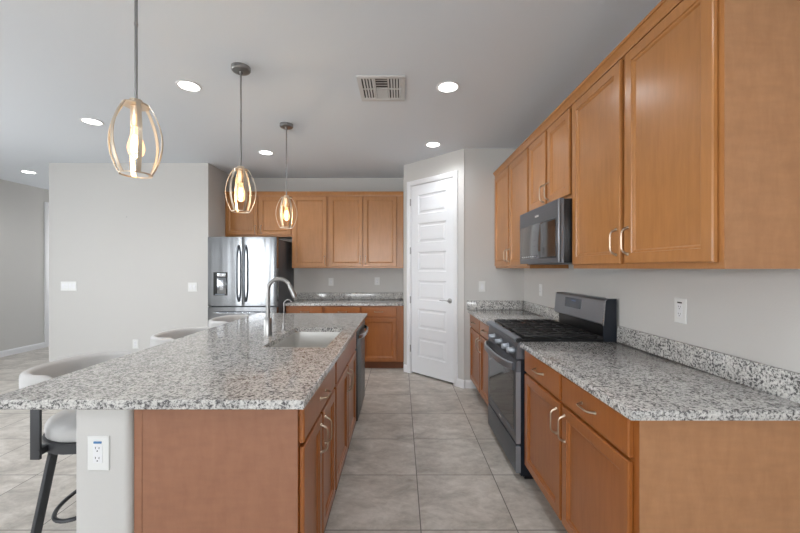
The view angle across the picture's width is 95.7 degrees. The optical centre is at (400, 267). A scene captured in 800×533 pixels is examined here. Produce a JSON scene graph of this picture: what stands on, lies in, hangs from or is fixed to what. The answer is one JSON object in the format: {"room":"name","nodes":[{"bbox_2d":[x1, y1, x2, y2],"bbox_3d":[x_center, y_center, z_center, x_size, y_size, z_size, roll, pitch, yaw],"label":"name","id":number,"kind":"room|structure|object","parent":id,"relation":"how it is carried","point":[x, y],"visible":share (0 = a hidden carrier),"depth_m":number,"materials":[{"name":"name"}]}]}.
{"room":"kitchen","nodes":[
{"label":"kitchen","id":0,"kind":"room"},
{"bbox_2d":[0,179,48,350],"bbox_3d":[-6.235,0.004,1.800,0.150,2.743,12.800,0,0,0],"label":"wall","id":1,"kind":"structure","parent":0,"point":[21,205],"depth_m":5.87,"materials":[{"name":"grey paint"}]},
{"bbox_2d":[0,342,44,356],"bbox_3d":[-6.154,1.327,3.129,0.013,0.095,6.258,0,0,0],"label":"baseboard","id":2,"kind":"structure","parent":1,"relation":"attached to","point":[13,351],"depth_m":5.88,"materials":[{"name":"white paint"}]},
{"bbox_2d":[44,202,48,346],"bbox_3d":[-6.182,0.115,6.740,0.076,2.520,0.960,0,0,0],"label":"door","id":3,"kind":"structure","parent":1,"relation":"in","point":[46,204],"depth_m":6.29,"materials":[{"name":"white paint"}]},
{"bbox_2d":[76,410,133,532],"bbox_3d":[-1.088,0.943,2.520,0.196,0.864,2.400,0,0,0],"label":"wall","id":4,"kind":"structure","parent":0,"point":[104,498],"depth_m":1.32,"materials":[{"name":"grey paint"}]},
{"bbox_2d":[88,436,109,469],"bbox_3d":[-1.098,0.673,1.315,0.078,0.125,0.008,0,0,0],"label":"electrical outlet","id":5,"kind":"object","parent":4,"relation":"attached to","point":[98,446],"visible":1,"depth_m":1.31,"materials":[{"name":"white plastic"}]},
{"bbox_2d":[49,163,402,361],"bbox_3d":[-2.268,0.004,6.458,4.625,2.743,3.484,0,0,0],"label":"wall","id":6,"kind":"structure","parent":0,"point":[132,273],"depth_m":4.72,"materials":[{"name":"grey paint"}]},
{"bbox_2d":[61,282,76,290],"bbox_3d":[-4.309,0.240,4.710,0.195,0.104,0.010,0,0,0],"label":"light switch","id":7,"kind":"object","parent":6,"relation":"attached to","point":[65,286],"visible":1,"depth_m":4.71,"materials":[{"name":"white plastic"}]},
{"bbox_2d":[133,339,138,348],"bbox_3d":[-3.450,0.990,4.711,0.075,0.118,0.008,0,0,0],"label":"electrical outlet","id":8,"kind":"object","parent":6,"relation":"attached to","point":[135,341],"visible":1,"depth_m":4.71,"materials":[{"name":"white plastic"}]},
{"bbox_2d":[188,283,196,291],"bbox_3d":[-2.706,0.248,4.710,0.120,0.118,0.010,0,0,0],"label":"light switch","id":9,"kind":"object","parent":6,"relation":"attached to","point":[192,287],"visible":1,"depth_m":4.71,"materials":[{"name":"white plastic"}]},
{"bbox_2d":[225,196,291,238],"bbox_3d":[-2.026,-0.746,5.306,0.953,0.598,0.383,0,0,0],"label":"upper cabinet","id":10,"kind":"object","parent":6,"relation":"attached to","point":[261,221],"visible":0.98,"depth_m":5.16,"materials":[{"name":"brown wood"}]},
{"bbox_2d":[224,191,402,195],"bbox_3d":[-1.230,-1.057,5.165,2.545,0.060,0.050,0,0,0],"label":"crown molding","id":11,"kind":"structure","parent":10,"relation":"attached to","point":[258,193],"depth_m":5.15,"materials":[{"name":"brown wood"}]},
{"bbox_2d":[292,196,327,267],"bbox_3d":[-1.293,-0.521,5.306,0.512,1.048,0.383,0,0,0],"label":"upper cabinet","id":12,"kind":"object","parent":6,"relation":"attached to","point":[310,229],"visible":1,"depth_m":5.16,"materials":[{"name":"brown wood"}]},
{"bbox_2d":[329,278,333,285],"bbox_3d":[-1.055,0.210,5.495,0.075,0.118,0.008,0,0,0],"label":"electrical outlet","id":13,"kind":"object","parent":6,"relation":"attached to","point":[331,280],"visible":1,"depth_m":5.49,"materials":[{"name":"white plastic"}]},
{"bbox_2d":[297,293,402,298],"bbox_3d":[-0.761,0.423,5.488,1.608,0.102,0.020,0,0,0],"label":"backsplash","id":14,"kind":"structure","parent":6,"relation":"attached to","point":[299,295],"depth_m":5.48,"materials":[{"name":"stone"}]},
{"bbox_2d":[328,196,402,267],"bbox_3d":[-0.497,-0.521,5.306,1.078,1.048,0.383,0,0,0],"label":"upper cabinet","id":15,"kind":"object","parent":6,"relation":"attached to","point":[364,231],"visible":1,"depth_m":5.16,"materials":[{"name":"brown wood"}]},
{"bbox_2d":[375,277,379,284],"bbox_3d":[-0.355,0.200,5.495,0.078,0.118,0.008,0,0,0],"label":"electrical outlet","id":16,"kind":"object","parent":6,"relation":"attached to","point":[377,279],"visible":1,"depth_m":5.49,"materials":[{"name":"white plastic"}]},
{"bbox_2d":[0,347,567,532],"bbox_3d":[-2.373,1.435,1.800,7.875,0.120,13.100,0,0,0],"label":"floor","id":17,"kind":"structure","parent":0,"point":[424,455],"depth_m":2.46,"materials":[{"name":"tile"}]},
{"bbox_2d":[19,351,130,532],"bbox_3d":[-1.516,0.924,1.815,0.523,0.909,0.611,0,0,0],"label":"bar stool","id":18,"kind":"object","parent":17,"relation":"on","point":[59,436],"visible":0.32,"depth_m":1.61,"materials":[{"name":"grey fabric"}]},
{"bbox_2d":[150,327,209,346],"bbox_3d":[-1.516,0.924,2.670,0.523,0.909,0.611,0,0,0],"label":"bar stool","id":19,"kind":"object","parent":17,"relation":"on","point":[159,338],"visible":0.1,"depth_m":2.74,"materials":[{"name":"grey"}]},
{"bbox_2d":[208,314,249,327],"bbox_3d":[-1.516,0.924,3.430,0.523,0.909,0.611,0,0,0],"label":"bar stool","id":20,"kind":"object","parent":17,"relation":"on","point":[221,320],"visible":0.14,"depth_m":3.50,"materials":[{"name":"grey"}]},
{"bbox_2d":[134,364,334,532],"bbox_3d":[-0.657,0.943,1.687,0.661,0.863,0.690,0,0,0],"label":"base cabinet","id":21,"kind":"object","parent":17,"relation":"on","point":[196,471],"visible":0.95,"depth_m":1.34,"materials":[{"name":"brown wood"}]},
{"bbox_2d":[0,313,367,409],"bbox_3d":[-0.923,0.492,2.555,1.153,0.035,2.510,0,0,0],"label":"countertop","id":22,"kind":"structure","parent":21,"relation":"on","point":[231,365],"depth_m":1.63,"materials":[{"name":"stone"}]},
{"bbox_2d":[263,277,296,337],"bbox_3d":[-0.831,0.268,2.522,0.235,0.413,0.103,0,0,0],"label":"kitchen faucet","id":23,"kind":"object","parent":22,"relation":"on","point":[268,320],"visible":1,"depth_m":2.49,"materials":[{"name":"silver metal"}]},
{"bbox_2d":[281,299,291,330],"bbox_3d":[-0.867,0.355,2.739,0.079,0.239,0.056,0,0,33],"label":"filter faucet","id":24,"kind":"object","parent":22,"relation":"on","point":[284,323],"visible":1,"depth_m":2.73,"materials":[{"name":"silver metal"}]},
{"bbox_2d":[272,332,339,346],"bbox_3d":[-0.640,0.616,2.525,0.422,0.208,0.752,0,0,0],"label":"sink","id":25,"kind":"object","parent":22,"relation":"in","point":[297,339],"visible":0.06,"depth_m":2.89,"materials":[{"name":"silver metal"}]},
{"bbox_2d":[208,237,293,320],"bbox_3d":[-2.047,0.485,5.029,0.889,1.777,0.851,0,0,0],"label":"refrigerator","id":26,"kind":"object","parent":17,"relation":"on","point":[240,269],"visible":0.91,"depth_m":4.68,"materials":[{"name":"grey metal"}]},
{"bbox_2d":[286,306,323,312],"bbox_3d":[-1.293,0.943,5.171,0.512,0.863,0.653,0,0,0],"label":"base cabinet","id":27,"kind":"object","parent":17,"relation":"on","point":[289,309],"visible":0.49,"depth_m":4.88,"materials":[{"name":"brown wood"}]},
{"bbox_2d":[334,334,355,489],"bbox_3d":[-0.657,0.943,2.506,0.661,0.863,0.944,0,0,0],"label":"base cabinet","id":28,"kind":"object","parent":17,"relation":"on","point":[345,366],"visible":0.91,"depth_m":2.38,"materials":[{"name":"brown wood"}]},
{"bbox_2d":[355,320,367,420],"bbox_3d":[-0.626,0.944,3.290,0.652,0.861,0.612,0,0,0],"label":"dishwasher","id":29,"kind":"object","parent":17,"relation":"on","point":[361,333],"visible":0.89,"depth_m":3.20,"materials":[{"name":"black metal"}]},
{"bbox_2d":[324,306,403,367],"bbox_3d":[-0.497,0.943,5.171,1.078,0.863,0.653,0,0,0],"label":"base cabinet","id":30,"kind":"object","parent":17,"relation":"on","point":[384,339],"visible":0.59,"depth_m":4.89,"materials":[{"name":"brown wood"}]},
{"bbox_2d":[285,293,403,305],"bbox_3d":[-0.761,0.441,5.181,1.608,0.138,0.633,0,0,0],"label":"countertop","id":31,"kind":"structure","parent":30,"relation":"on","point":[303,299],"depth_m":5.46,"materials":[{"name":"stone"}]},
{"bbox_2d":[470,314,488,405],"bbox_3d":[1.085,0.943,3.622,0.656,0.863,1.040,0,0,0],"label":"base cabinet","id":32,"kind":"object","parent":17,"relation":"on","point":[479,331],"visible":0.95,"depth_m":3.64,"materials":[{"name":"brown wood"}]},
{"bbox_2d":[467,301,558,325],"bbox_3d":[1.087,0.441,3.624,0.653,0.138,1.036,0,0,0],"label":"countertop","id":33,"kind":"structure","parent":32,"relation":"on","point":[484,311],"depth_m":3.86,"materials":[{"name":"stone"}]},
{"bbox_2d":[484,292,616,478],"bbox_3d":[1.036,0.786,2.717,0.721,1.176,0.758,0,0,0],"label":"gas range","id":34,"kind":"object","parent":17,"relation":"on","point":[582,318],"visible":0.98,"depth_m":2.52,"materials":[{"name":"black"}]},
{"bbox_2d":[495,322,602,341],"bbox_3d":[1.032,0.467,2.718,0.575,0.028,0.756,0,0,0],"label":"cooktop","id":35,"kind":"object","parent":34,"relation":"in","point":[513,331],"depth_m":2.51,"materials":[{"name":"black metal"}]},
{"bbox_2d":[525,351,799,532],"bbox_3d":[1.085,0.943,1.780,0.656,0.863,1.104,0,0,0],"label":"base cabinet","id":36,"kind":"object","parent":17,"relation":"on","point":[600,470],"visible":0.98,"depth_m":1.23,"materials":[{"name":"brown wood"}]},
{"bbox_2d":[520,326,799,420],"bbox_3d":[1.091,0.441,1.769,0.645,0.138,1.126,0,0,0],"label":"countertop","id":37,"kind":"structure","parent":36,"relation":"on","point":[642,376],"depth_m":1.49,"materials":[{"name":"stone"}]},
{"bbox_2d":[0,0,660,189],"bbox_3d":[-2.373,-1.428,1.800,7.875,0.120,13.100,0,0,0],"label":"ceiling","id":38,"kind":"structure","parent":0,"point":[513,63],"depth_m":2.57,"materials":[{"name":"white paint"}]},
{"bbox_2d":[20,170,36,173],"bbox_3d":[-5.300,-1.365,5.160,0.176,0.006,0.176,0,0,0],"label":"recessed light","id":39,"kind":"object","parent":38,"relation":"in","point":[23,171],"visible":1,"depth_m":5.17,"materials":[{"name":"white"}]},
{"bbox_2d":[80,118,103,125],"bbox_3d":[-2.880,-1.365,3.380,0.176,0.006,0.176,0,0,0],"label":"recessed light","id":40,"kind":"object","parent":38,"relation":"in","point":[91,121],"visible":1,"depth_m":3.37,"materials":[{"name":"white plastic"}]},
{"bbox_2d":[107,0,162,178],"bbox_3d":[-1.087,-0.874,1.488,0.192,0.986,0.191,0,0,0],"label":"pendant light","id":41,"kind":"object","parent":38,"relation":"hanging from","point":[136,106],"visible":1,"depth_m":1.48,"materials":[{"name":"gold metal"}]},
{"bbox_2d":[130,105,141,126],"bbox_3d":[-1.087,-0.621,1.488,0.038,0.086,0.038,0,0,0],"label":"socket","id":42,"kind":"object","parent":41,"relation":"attached to","point":[133,110],"depth_m":1.47,"materials":[{"name":"gold metal"}]},
{"bbox_2d":[175,80,201,91],"bbox_3d":[-1.590,-1.365,2.720,0.176,0.006,0.176,0,0,0],"label":"recessed light","id":43,"kind":"object","parent":38,"relation":"in","point":[186,85],"visible":1,"depth_m":2.71,"materials":[{"name":"white paint"}]},
{"bbox_2d":[225,62,255,212],"bbox_3d":[-1.087,-0.874,2.465,0.192,0.986,0.191,0,0,0],"label":"pendant light","id":44,"kind":"object","parent":38,"relation":"hanging from","point":[239,68],"visible":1,"depth_m":2.46,"materials":[{"name":"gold metal"}]},
{"bbox_2d":[238,170,243,182],"bbox_3d":[-1.087,-0.621,2.465,0.038,0.086,0.038,0,0,0],"label":"socket","id":45,"kind":"object","parent":44,"relation":"attached to","point":[240,172],"depth_m":2.45,"materials":[{"name":"gold metal"}]},
{"bbox_2d":[258,150,273,154],"bbox_3d":[-1.594,-1.365,4.290,0.176,0.006,0.176,0,0,0],"label":"recessed light","id":46,"kind":"object","parent":38,"relation":"in","point":[263,152],"visible":1,"depth_m":4.28,"materials":[{"name":"white plastic"}]},
{"bbox_2d":[276,122,296,228],"bbox_3d":[-1.087,-0.874,3.450,0.192,0.986,0.191,0,0,0],"label":"pendant light","id":47,"kind":"object","parent":38,"relation":"hanging from","point":[285,201],"visible":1,"depth_m":3.44,"materials":[{"name":"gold metal"}]},
{"bbox_2d":[284,198,288,206],"bbox_3d":[-1.087,-0.621,3.450,0.038,0.086,0.038,0,0,0],"label":"socket","id":48,"kind":"object","parent":47,"relation":"attached to","point":[286,201],"depth_m":3.44,"materials":[{"name":"gold metal"}]},
{"bbox_2d":[356,75,404,100],"bbox_3d":[-0.141,-1.363,2.759,0.348,0.010,0.386,0,0,0],"label":"ceiling vent","id":49,"kind":"object","parent":38,"relation":"in","point":[371,87],"visible":1,"depth_m":2.73,"materials":[{"name":"grey metal"}]},
{"bbox_2d":[425,142,440,147],"bbox_3d":[0.360,-1.365,4.010,0.176,0.006,0.176,0,0,0],"label":"recessed light","id":50,"kind":"object","parent":38,"relation":"in","point":[429,144],"visible":1,"depth_m":4.00,"materials":[{"name":"white plastic"}]},
{"bbox_2d":[436,81,459,92],"bbox_3d":[0.359,-1.365,2.736,0.176,0.006,0.176,0,0,0],"label":"recessed light","id":51,"kind":"object","parent":38,"relation":"in","point":[447,86],"visible":1,"depth_m":2.73,"materials":[{"name":"white plastic"}]},
{"bbox_2d":[403,177,403,300],"bbox_3d":[0.105,0.004,5.245,0.120,2.743,0.750,0,0,0],"label":"wall","id":52,"kind":"structure","parent":0,"point":[403,177],"depth_m":5.43,"materials":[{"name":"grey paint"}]},
{"bbox_2d":[404,148,464,379],"bbox_3d":[0.428,0.004,4.521,0.964,2.743,0.120,0,0,45],"label":"wall","id":53,"kind":"structure","parent":0,"point":[455,160],"depth_m":4.19,"materials":[{"name":"grey paint"}]},
{"bbox_2d":[407,170,457,386],"bbox_3d":[0.400,0.122,4.509,0.815,2.505,0.158,0,0,45],"label":"door","id":54,"kind":"structure","parent":53,"relation":"in","point":[432,202],"depth_m":4.47,"materials":[{"name":"white paint"}]},
{"bbox_2d":[457,379,464,388],"bbox_3d":[0.695,1.327,4.161,0.093,0.095,0.013,0,0,45],"label":"baseboard","id":55,"kind":"structure","parent":53,"relation":"attached to","point":[460,383],"depth_m":4.15,"materials":[{"name":"white paint"}]},
{"bbox_2d":[465,148,523,379],"bbox_3d":[1.073,0.004,4.204,0.685,2.743,0.120,0,0,0],"label":"wall","id":56,"kind":"structure","parent":0,"point":[501,284],"depth_m":4.14,"materials":[{"name":"grey paint"}]},
{"bbox_2d":[465,380,475,387],"bbox_3d":[0.804,1.327,4.138,0.128,0.095,0.013,0,0,0],"label":"baseboard","id":57,"kind":"structure","parent":56,"relation":"attached to","point":[468,383],"depth_m":4.13,"materials":[{"name":"white paint"}]},
{"bbox_2d":[479,281,484,291],"bbox_3d":[0.933,0.212,4.138,0.075,0.118,0.010,0,0,0],"label":"light switch","id":58,"kind":"object","parent":56,"relation":"attached to","point":[481,283],"visible":1,"depth_m":4.14,"materials":[{"name":"white plastic"}]},
{"bbox_2d":[467,301,522,309],"bbox_3d":[1.076,0.423,4.132,0.632,0.102,0.020,0,0,0],"label":"backsplash","id":59,"kind":"structure","parent":56,"relation":"attached to","point":[471,305],"depth_m":4.12,"materials":[{"name":"stone"}]},
{"bbox_2d":[524,264,799,372],"bbox_3d":[1.490,0.004,1.800,0.150,2.743,12.800,0,0,0],"label":"wall","id":60,"kind":"structure","parent":0,"point":[750,314],"depth_m":1.67,"materials":[{"name":"grey paint"}]},
{"bbox_2d":[495,147,568,267],"bbox_3d":[1.224,-0.521,3.593,0.378,1.048,1.098,0,0,0],"label":"upper cabinet","id":61,"kind":"object","parent":60,"relation":"attached to","point":[512,184],"visible":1,"depth_m":3.51,"materials":[{"name":"brown wood"}]},
{"bbox_2d":[539,284,541,295],"bbox_3d":[1.410,0.222,3.646,0.008,0.118,0.075,0,0,0],"label":"electrical outlet","id":62,"kind":"object","parent":60,"relation":"attached to","point":[540,285],"visible":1,"depth_m":3.64,"materials":[{"name":"white plastic"}]},
{"bbox_2d":[523,301,558,321],"bbox_3d":[1.403,0.423,3.624,0.020,0.102,1.036,0,0,0],"label":"backsplash","id":63,"kind":"structure","parent":60,"relation":"attached to","point":[541,310],"depth_m":3.58,"materials":[{"name":"stone"}]},
{"bbox_2d":[529,107,571,210],"bbox_3d":[1.224,-0.745,2.662,0.378,0.600,0.762,0,0,0],"label":"upper cabinet","id":64,"kind":"object","parent":60,"relation":"attached to","point":[550,154],"visible":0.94,"depth_m":2.58,"materials":[{"name":"brown wood"}]},
{"bbox_2d":[520,198,571,264],"bbox_3d":[1.204,-0.236,2.663,0.416,0.414,0.757,0,0,0],"label":"microwave","id":65,"kind":"object","parent":64,"relation":"attached to","point":[545,230],"visible":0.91,"depth_m":2.46,"materials":[{"name":"black metal"}]},
{"bbox_2d":[674,298,686,323],"bbox_3d":[1.410,0.215,1.826,0.008,0.125,0.078,0,0,0],"label":"electrical outlet","id":66,"kind":"object","parent":60,"relation":"attached to","point":[680,304],"visible":1,"depth_m":1.82,"materials":[{"name":"white plastic"}]},
{"bbox_2d":[572,0,799,268],"bbox_3d":[1.224,-0.521,1.748,0.378,1.048,1.064,0,0,0],"label":"upper cabinet","id":67,"kind":"object","parent":60,"relation":"attached to","point":[686,151],"visible":0.99,"depth_m":1.32,"materials":[{"name":"brown wood"}]},
{"bbox_2d":[493,0,682,177],"bbox_3d":[1.085,-1.057,2.677,0.050,0.060,2.930,0,0,0],"label":"crown molding","id":68,"kind":"structure","parent":67,"relation":"on","point":[663,8],"depth_m":1.91,"materials":[{"name":"brown wood"}]},
{"bbox_2d":[617,326,799,403],"bbox_3d":[1.403,0.423,1.769,0.020,0.102,1.126,0,0,0],"label":"backsplash","id":69,"kind":"structure","parent":60,"relation":"attached to","point":[776,381],"depth_m":1.57,"materials":[{"name":"stone"}]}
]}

